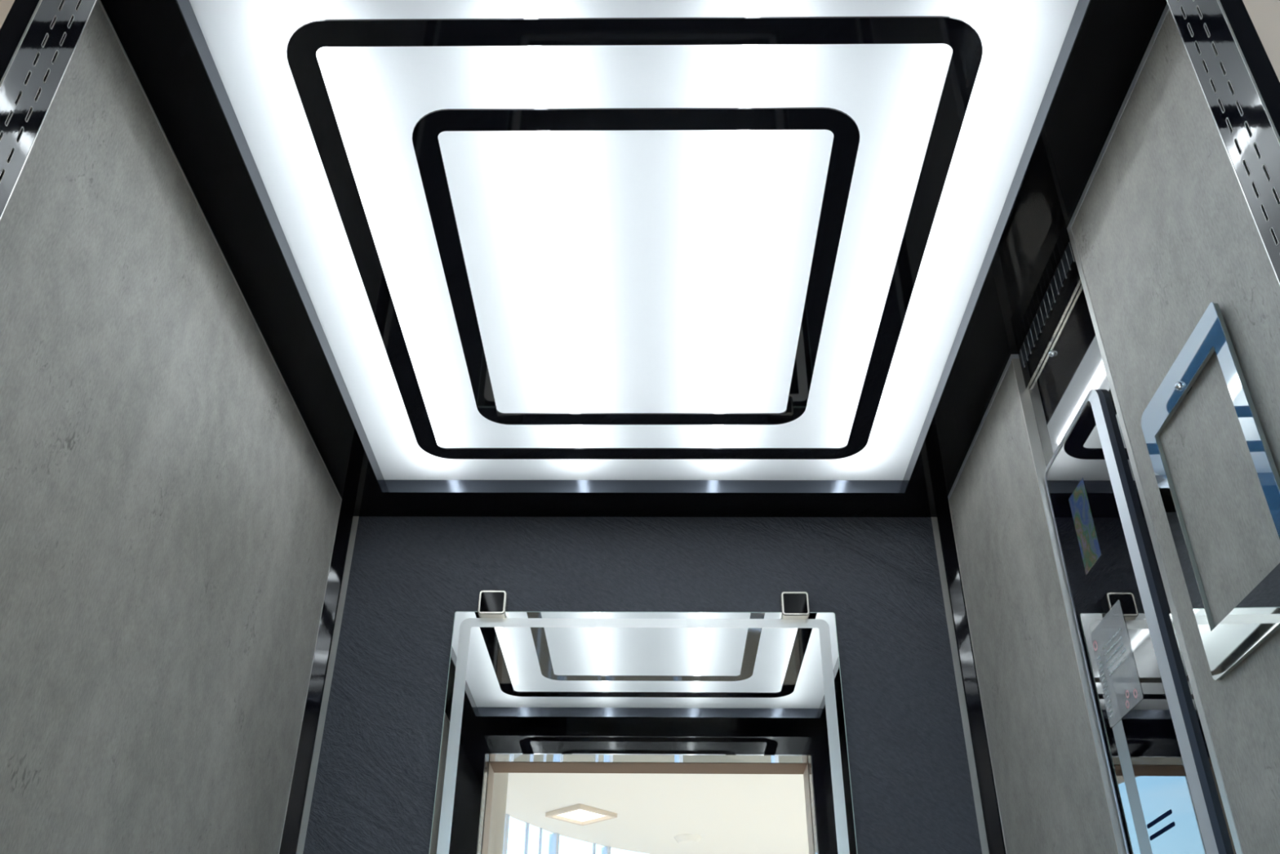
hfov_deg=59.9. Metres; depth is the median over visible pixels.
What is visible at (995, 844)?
corner trim
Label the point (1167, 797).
control panel
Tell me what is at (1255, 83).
air vent
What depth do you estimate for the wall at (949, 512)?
1.83 m
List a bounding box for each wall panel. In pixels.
[0,0,342,853]
[296,515,989,853]
[947,354,1126,853]
[1066,3,1279,853]
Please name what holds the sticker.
attached to the control panel at (1167, 797)
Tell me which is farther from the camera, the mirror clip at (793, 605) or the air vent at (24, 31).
the mirror clip at (793, 605)
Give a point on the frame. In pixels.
(1255, 618)
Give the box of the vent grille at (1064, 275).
[1019,240,1074,367]
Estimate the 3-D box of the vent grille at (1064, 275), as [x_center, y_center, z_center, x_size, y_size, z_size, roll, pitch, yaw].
[0.548,-0.163,1.499,0.001,0.029,0.243,0,-33,1]
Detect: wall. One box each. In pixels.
[0,0,1279,82]
[0,0,1279,240]
[949,511,1005,853]
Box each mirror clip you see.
[477,590,508,617]
[779,591,809,619]
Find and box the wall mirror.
[428,611,857,853]
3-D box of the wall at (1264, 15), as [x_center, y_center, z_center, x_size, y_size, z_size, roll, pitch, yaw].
[0.857,0.119,0.444,4.700,2.700,0.102,0,-33,1]
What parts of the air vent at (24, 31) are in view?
edge trim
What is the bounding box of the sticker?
[1093,628,1137,716]
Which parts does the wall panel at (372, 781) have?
edge trim, edge trim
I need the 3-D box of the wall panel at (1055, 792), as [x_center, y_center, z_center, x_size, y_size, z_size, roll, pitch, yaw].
[0.541,0.895,1.215,0.016,2.114,0.420,0,-33,1]
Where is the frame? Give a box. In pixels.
[1141,302,1279,679]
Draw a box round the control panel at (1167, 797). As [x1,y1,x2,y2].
[1018,240,1236,853]
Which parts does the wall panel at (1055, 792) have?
trim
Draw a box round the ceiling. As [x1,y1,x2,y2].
[100,0,1167,517]
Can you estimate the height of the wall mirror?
1.134 m
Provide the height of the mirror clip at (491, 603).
0.045 m
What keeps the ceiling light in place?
attached to the ceiling
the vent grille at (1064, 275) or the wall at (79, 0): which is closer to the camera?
the wall at (79, 0)
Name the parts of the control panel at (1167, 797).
glass plate, pale frame, plate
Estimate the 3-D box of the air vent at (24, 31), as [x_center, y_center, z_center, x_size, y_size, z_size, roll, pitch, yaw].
[-0.461,0.419,0.375,0.003,2.098,0.073,0,-33,1]
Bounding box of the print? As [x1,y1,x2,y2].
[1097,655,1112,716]
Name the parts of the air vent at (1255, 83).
edge trim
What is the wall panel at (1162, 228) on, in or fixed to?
attached to the wall at (949, 512)
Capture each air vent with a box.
[0,0,96,220]
[1166,0,1279,285]
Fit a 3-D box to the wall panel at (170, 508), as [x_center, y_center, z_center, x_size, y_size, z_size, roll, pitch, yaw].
[-0.560,0.699,0.932,0.016,2.114,1.162,0,-33,1]
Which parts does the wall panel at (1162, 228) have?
trim, edge trim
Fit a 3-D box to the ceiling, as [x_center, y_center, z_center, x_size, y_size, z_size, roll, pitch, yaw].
[-0.002,-0.186,1.534,1.112,0.036,1.262,0,-33,1]
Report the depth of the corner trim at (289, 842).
1.86 m
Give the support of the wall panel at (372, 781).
attached to the wall
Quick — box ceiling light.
[175,0,1091,493]

